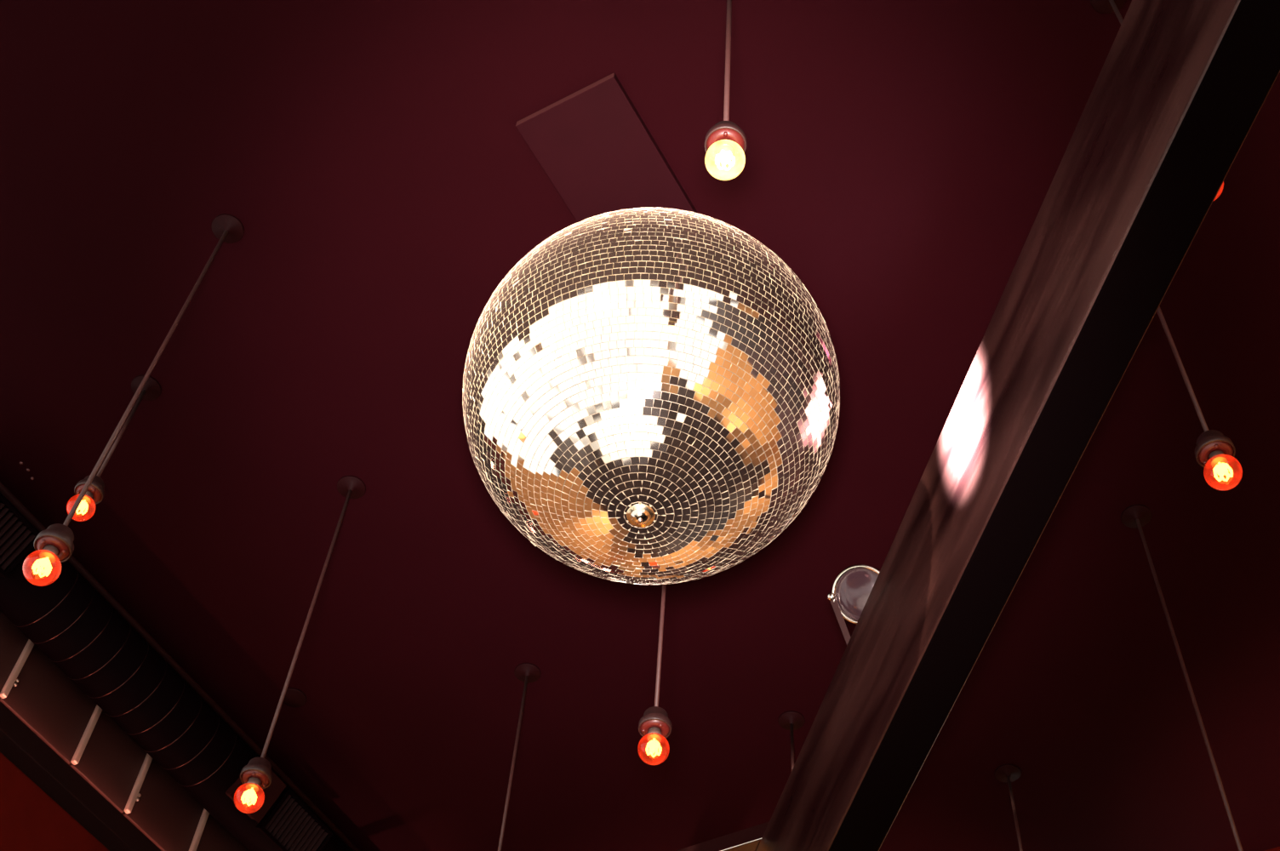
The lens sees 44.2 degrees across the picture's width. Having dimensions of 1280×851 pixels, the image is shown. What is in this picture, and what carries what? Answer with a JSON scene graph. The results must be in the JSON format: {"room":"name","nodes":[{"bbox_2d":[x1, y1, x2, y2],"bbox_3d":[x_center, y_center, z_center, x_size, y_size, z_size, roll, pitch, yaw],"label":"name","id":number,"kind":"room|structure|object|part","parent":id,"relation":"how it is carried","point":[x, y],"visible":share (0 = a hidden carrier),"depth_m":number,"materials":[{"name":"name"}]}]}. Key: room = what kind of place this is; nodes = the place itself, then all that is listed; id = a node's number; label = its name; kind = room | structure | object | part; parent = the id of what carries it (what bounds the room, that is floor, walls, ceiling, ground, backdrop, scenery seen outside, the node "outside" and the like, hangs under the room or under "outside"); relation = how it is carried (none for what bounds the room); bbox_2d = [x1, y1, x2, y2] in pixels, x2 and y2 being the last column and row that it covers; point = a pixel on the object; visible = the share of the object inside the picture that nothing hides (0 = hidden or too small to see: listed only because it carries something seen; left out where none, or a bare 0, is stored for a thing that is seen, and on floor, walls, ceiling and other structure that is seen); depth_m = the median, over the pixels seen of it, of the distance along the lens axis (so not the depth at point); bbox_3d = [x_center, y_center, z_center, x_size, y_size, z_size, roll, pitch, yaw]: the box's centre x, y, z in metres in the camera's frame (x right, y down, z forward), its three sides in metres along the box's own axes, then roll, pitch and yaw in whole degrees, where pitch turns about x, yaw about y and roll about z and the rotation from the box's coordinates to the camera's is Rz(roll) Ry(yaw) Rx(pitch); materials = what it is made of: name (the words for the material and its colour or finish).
{"room":"entertainment venue","nodes":[
{"label":"entertainment venue","id":0,"kind":"room"},
{"bbox_2d":[0,752,122,850],"bbox_3d":[-1.959,1.616,2.213,0.200,4.650,5.410,-23,-59,19],"label":"wall","id":1,"kind":"structure","parent":0,"point":[31,820],"depth_m":3.88,"materials":[{"name":"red paint"}]},
{"bbox_2d":[0,611,28,692],"bbox_3d":[-1.661,0.509,3.917,0.014,0.207,0.294,-23,-59,19],"label":"metal panel","id":2,"kind":"object","parent":1,"relation":"attached to","point":[13,642],"visible":0.82,"depth_m":4.00,"materials":[{"name":"brown metal"}]},
{"bbox_2d":[0,639,34,698],"bbox_3d":[-1.572,0.615,3.989,0.016,0.207,0.026,-23,-59,19],"label":"strip","id":3,"kind":"object","parent":1,"relation":"attached to","point":[14,673],"visible":0.84,"depth_m":3.97,"materials":[{"name":"beige metal"}]},
{"bbox_2d":[0,644,96,764],"bbox_3d":[-1.523,0.714,4.057,0.014,0.207,0.261,-23,-59,19],"label":"metal panel","id":4,"kind":"object","parent":1,"relation":"attached to","point":[52,705],"visible":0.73,"depth_m":4.05,"materials":[{"name":"brown metal"}]},
{"bbox_2d":[0,701,161,850],"bbox_3d":[-1.101,1.422,4.325,0.059,0.073,2.767,-23,-59,19],"label":"beam","id":5,"kind":"structure","parent":1,"relation":"attached to","point":[19,743],"depth_m":3.95,"materials":[{"name":"black metal"}]},
{"bbox_2d":[70,704,102,765],"bbox_3d":[-1.444,0.804,4.118,0.016,0.207,0.016,-23,-59,19],"label":"strip","id":6,"kind":"object","parent":1,"relation":"attached to","point":[94,717],"visible":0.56,"depth_m":4.10,"materials":[{"name":"beige metal"}]},
{"bbox_2d":[69,709,147,812],"bbox_3d":[-1.407,0.886,4.175,0.014,0.207,0.204,-23,-59,19],"label":"metal panel","id":7,"kind":"object","parent":1,"relation":"attached to","point":[111,762],"visible":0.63,"depth_m":4.17,"materials":[{"name":"brown metal"}]},
{"bbox_2d":[124,754,152,813],"bbox_3d":[-1.340,0.959,4.224,0.016,0.207,0.026,-23,-59,19],"label":"strip","id":8,"kind":"object","parent":1,"relation":"attached to","point":[134,795],"visible":0.8,"depth_m":4.20,"materials":[{"name":"beige metal"}]},
{"bbox_2d":[121,758,204,850],"bbox_3d":[-1.295,1.051,4.288,0.014,0.207,0.243,-23,-59,19],"label":"metal panel","id":9,"kind":"object","parent":1,"relation":"attached to","point":[165,813],"visible":0.75,"depth_m":4.29,"materials":[{"name":"brown metal"}]},
{"bbox_2d":[188,808,209,850],"bbox_3d":[-1.221,1.135,4.344,0.016,0.207,0.016,-23,-59,19],"label":"strip","id":10,"kind":"object","parent":9,"relation":"attached to","point":[197,837],"visible":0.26,"depth_m":4.35,"materials":[{"name":"beige metal"}]},
{"bbox_2d":[0,492,351,850],"bbox_3d":[-1.036,1.131,4.488,0.241,0.218,2.850,-23,-59,19],"label":"air duct","id":11,"kind":"object","parent":1,"relation":"attached to","point":[66,619],"visible":1,"depth_m":4.14,"materials":[{"name":"black metal"}]},
{"bbox_2d":[0,493,39,577],"bbox_3d":[-1.563,0.265,3.841,0.087,0.127,0.164,-23,-59,19],"label":"vent grille","id":12,"kind":"object","parent":11,"relation":"attached to","point":[18,536],"depth_m":3.86,"materials":[{"name":"black metal"}]},
{"bbox_2d":[256,788,333,850],"bbox_3d":[-0.972,1.143,4.441,0.087,0.127,0.212,-23,-59,19],"label":"vent grille","id":13,"kind":"object","parent":11,"relation":"attached to","point":[288,825],"depth_m":4.43,"materials":[{"name":"black metal"}]},
{"bbox_2d":[196,813,247,850],"bbox_3d":[-1.177,1.228,4.408,0.014,0.207,0.234,-23,-59,19],"label":"metal panel","id":14,"kind":"object","parent":1,"relation":"attached to","point":[214,837],"visible":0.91,"depth_m":4.43,"materials":[{"name":"brown metal"}]},
{"bbox_2d":[0,0,1279,850],"bbox_3d":[0.189,-0.639,3.396,4.820,0.150,5.810,-23,-59,19],"label":"ceiling","id":15,"kind":"structure","parent":0,"point":[903,157],"depth_m":3.75,"materials":[{"name":"paint"}]},
{"bbox_2d":[66,375,161,521],"bbox_3d":[-1.204,0.052,3.599,0.072,0.491,0.072,-37,-64,27],"label":"pendant lamp","id":16,"kind":"object","parent":15,"relation":"hanging from","point":[151,390],"visible":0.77,"depth_m":3.56,"materials":[{"name":"black paint"}]},
{"bbox_2d":[74,475,104,504],"bbox_3d":[-1.213,0.144,3.473,0.064,0.069,0.064,-23,-59,19],"label":"socket","id":17,"kind":"object","parent":16,"relation":"attached to","point":[94,494],"depth_m":3.46,"materials":[{"name":"brown"}]},
{"bbox_3d":[-1.201,0.020,3.642,0.008,0.359,0.008,-37,-64,26],"label":"cord","id":18,"kind":"part","parent":16,"relation":"part of","materials":[{"name":"fabric"}]},
{"bbox_2d":[22,213,244,586],"bbox_3d":[-0.955,-0.095,3.047,0.072,1.180,0.072,-23,-59,19],"label":"pendant lamp","id":19,"kind":"object","parent":15,"relation":"hanging from","point":[54,544],"visible":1,"depth_m":2.81,"materials":[{"name":"metal"}]},
{"bbox_2d":[34,523,74,564],"bbox_3d":[-0.983,0.200,2.644,0.064,0.069,0.064,-23,-59,19],"label":"socket","id":20,"kind":"object","parent":19,"relation":"attached to","point":[54,544],"depth_m":2.62,"materials":[{"name":"brown"}]},
{"bbox_3d":[-0.952,-0.126,3.091,0.008,1.048,0.008,-23,-59,19],"label":"cord","id":21,"kind":"part","parent":19,"relation":"part of","materials":[{"name":"fabric"}]},
{"bbox_2d":[0,481,359,850],"bbox_3d":[-1.072,0.973,4.552,0.020,0.020,3.050,-23,-59,19],"label":"conduit pipe","id":22,"kind":"object","parent":15,"relation":"attached to","point":[4,491],"visible":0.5,"depth_m":4.34,"materials":[{"name":"black metal"}]},
{"bbox_2d":[280,687,306,707],"bbox_3d":[-0.969,0.761,4.400,0.072,0.006,0.072,-23,-59,19],"label":"ceiling rose","id":23,"kind":"object","parent":15,"relation":"attached to","point":[294,697],"visible":0.89,"depth_m":4.40,"materials":[{"name":"black paint"}]},
{"bbox_2d":[234,475,365,813],"bbox_3d":[-0.751,0.457,3.528,0.072,1.030,0.072,26,-57,-15],"label":"pendant lamp","id":24,"kind":"object","parent":15,"relation":"hanging from","point":[256,775],"visible":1,"depth_m":3.35,"materials":[{"name":"black paint"}]},
{"bbox_2d":[240,757,272,792],"bbox_3d":[-0.775,0.707,3.185,0.064,0.069,0.064,-23,-59,19],"label":"socket","id":25,"kind":"object","parent":24,"relation":"attached to","point":[256,775],"depth_m":3.17,"materials":[{"name":"brown"}]},
{"bbox_3d":[-0.748,0.425,3.572,0.008,0.898,0.008,26,-57,-15],"label":"cord","id":26,"kind":"part","parent":24,"relation":"part of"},
{"bbox_2d":[497,662,540,850],"bbox_3d":[-0.330,0.921,3.955,0.072,0.841,0.072,13,-54,-6],"label":"pendant lamp","id":27,"kind":"object","parent":15,"relation":"hanging from","point":[525,672],"visible":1,"depth_m":4.19,"materials":[{"name":"black paint"}]},
{"bbox_3d":[-0.327,0.889,3.998,0.008,0.709,0.008,14,-54,-6],"label":"cord","id":28,"kind":"part","parent":27,"relation":"part of","materials":[{"name":"fabric"}]},
{"bbox_2d":[515,72,697,222],"bbox_3d":[0.042,-0.384,3.485,0.238,0.022,0.820,-23,-59,19],"label":"board","id":29,"kind":"object","parent":15,"relation":"attached to","point":[593,145],"visible":0.44,"depth_m":3.34,"materials":[{"name":"paint"}]},
{"bbox_2d":[462,206,839,585],"bbox_3d":[0.028,-0.130,3.042,0.699,0.992,0.700,-16,-57,15],"label":"disco ball","id":30,"kind":"object","parent":29,"relation":"hanging from","point":[651,396],"visible":1,"depth_m":2.67,"materials":[{"name":"silver metal"}]},
{"bbox_2d":[637,584,671,765],"bbox_3d":[0.053,0.317,3.359,0.072,1.049,0.072,1,-54,3],"label":"pendant lamp","id":31,"kind":"object","parent":15,"relation":"hanging from","point":[654,726],"visible":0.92,"depth_m":2.99,"materials":[{"name":"black paint"}]},
{"bbox_2d":[638,706,671,742],"bbox_3d":[0.029,0.573,3.008,0.064,0.069,0.064,-23,-59,19],"label":"socket","id":32,"kind":"object","parent":31,"relation":"attached to","point":[655,725],"depth_m":2.99,"materials":[{"name":"brown"}]},
{"bbox_3d":[0.056,0.285,3.402,0.008,0.917,0.008,1,-54,3],"label":"cord","id":33,"kind":"part","parent":31,"relation":"part of","materials":[{"name":"fabric"}]},
{"bbox_2d":[704,0,746,180],"bbox_3d":[0.151,-0.658,2.698,0.072,0.956,0.072,-3,-54,6],"label":"pendant lamp","id":34,"kind":"object","parent":15,"relation":"hanging from","point":[725,142],"visible":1,"depth_m":2.37,"materials":[{"name":"black paint"}]},
{"bbox_3d":[0.126,-0.395,2.338,0.060,0.064,0.060,-3,-54,6],"label":"bulb","id":35,"kind":"part","parent":34,"relation":"part of","materials":[{"name":"yellow glass"}]},
{"bbox_2d":[704,120,746,164],"bbox_3d":[0.130,-0.429,2.385,0.064,0.069,0.064,-23,-59,19],"label":"socket","id":36,"kind":"object","parent":34,"relation":"attached to","point":[730,136],"depth_m":2.37,"materials":[{"name":"brown"}]},
{"bbox_3d":[0.154,-0.690,2.742,0.008,0.824,0.008,-3,-54,6],"label":"cord","id":37,"kind":"part","parent":34,"relation":"part of","materials":[{"name":"metal"}]},
{"bbox_2d":[778,710,804,770],"bbox_3d":[0.406,0.942,4.169,0.072,0.438,0.072,24,-56,-13],"label":"pendant lamp","id":38,"kind":"object","parent":15,"relation":"hanging from","point":[791,720],"visible":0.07,"depth_m":4.33,"materials":[{"name":"black paint"}]},
{"bbox_3d":[0.409,0.910,4.213,0.008,0.306,0.008,24,-56,-13],"label":"cord","id":39,"kind":"part","parent":38,"relation":"part of","materials":[{"name":"fabric"}]},
{"bbox_2d":[994,764,1022,850],"bbox_3d":[1.017,1.136,4.202,0.072,0.545,0.072,11,-54,-4],"label":"pendant lamp","id":40,"kind":"object","parent":15,"relation":"hanging from","point":[1008,774],"visible":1,"depth_m":4.40,"materials":[{"name":"black paint"}]},
{"bbox_3d":[1.020,1.104,4.245,0.008,0.413,0.008,11,-54,-4],"label":"cord","id":41,"kind":"part","parent":40,"relation":"part of","materials":[{"name":"fabric"}]},
{"bbox_2d":[1090,0,1223,199],"bbox_3d":[0.899,-0.602,2.764,0.072,0.833,0.072,38,-60,-21],"label":"pendant lamp","id":42,"kind":"object","parent":15,"relation":"hanging from","point":[1101,6],"visible":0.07,"depth_m":3.10,"materials":[{"name":"black paint"}]},
{"bbox_3d":[0.902,-0.634,2.807,0.008,0.701,0.008,38,-60,-21],"label":"cord","id":43,"kind":"part","parent":42,"relation":"part of","materials":[{"name":"fabric"}]},
{"bbox_2d":[1120,504,1243,850],"bbox_3d":[1.181,0.592,3.351,0.072,1.260,0.072,-26,-60,21],"label":"pendant lamp","id":44,"kind":"object","parent":15,"relation":"hanging from","point":[1134,516],"visible":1,"depth_m":3.53,"materials":[{"name":"black paint"}]},
{"bbox_2d":[1156,306,1242,491],"bbox_3d":[0.982,-0.197,2.956,0.072,0.990,0.072,-12,-56,12],"label":"pendant lamp","id":45,"kind":"object","parent":15,"relation":"hanging from","point":[1214,450],"visible":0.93,"depth_m":2.62,"materials":[{"name":"black paint"}]},
{"bbox_3d":[0.985,-0.229,3.000,0.008,0.858,0.008,-12,-56,12],"label":"cord","id":46,"kind":"part","parent":45,"relation":"part of","materials":[{"name":"fabric"}]},
{"bbox_2d":[1194,429,1235,469],"bbox_3d":[0.959,0.042,2.629,0.064,0.069,0.064,-23,-59,19],"label":"socket","id":47,"kind":"object","parent":45,"relation":"attached to","point":[1213,448],"depth_m":2.61,"materials":[{"name":"brown"}]},
{"bbox_2d":[1264,846,1279,850],"bbox_3d":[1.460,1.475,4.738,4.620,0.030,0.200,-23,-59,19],"label":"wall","id":48,"kind":"structure","parent":0,"point":[1277,848],"depth_m":4.54,"materials":[{"name":"red paint"}]},
{"bbox_3d":[1.331,2.843,2.863,4.620,4.620,0.200,-23,-59,19],"label":"wall","id":49,"kind":"structure","parent":0,"visible":0},
{"bbox_2d":[756,0,1279,850],"bbox_3d":[0.623,0.157,2.937,0.104,0.407,5.716,13,-54,-5],"label":"ceiling beam","id":50,"kind":"structure","parent":49,"relation":"attached to","point":[1180,86],"depth_m":2.66,"materials":[{"name":"wood"}]},
{"bbox_2d":[676,821,769,850],"bbox_3d":[-0.303,1.262,4.091,1.550,0.050,0.044,-23,-59,19],"label":"rail","id":51,"kind":"object","parent":50,"relation":"attached to","point":[749,839],"visible":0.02,"depth_m":3.88,"materials":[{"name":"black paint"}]},
{"bbox_2d":[827,563,879,645],"bbox_3d":[0.512,0.382,3.508,0.136,0.227,0.183,-33,-62,25],"label":"light","id":52,"kind":"object","parent":50,"relation":"attached to","point":[852,587],"visible":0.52,"depth_m":3.47,"materials":[{"name":"black paint"}]},
{"bbox_3d":[0.425,0.379,3.489,0.018,0.021,0.018,-1,-93,20],"label":"clamp knob","id":53,"kind":"part","parent":52,"relation":"part of","materials":[{"name":"silver metal"}]}
]}

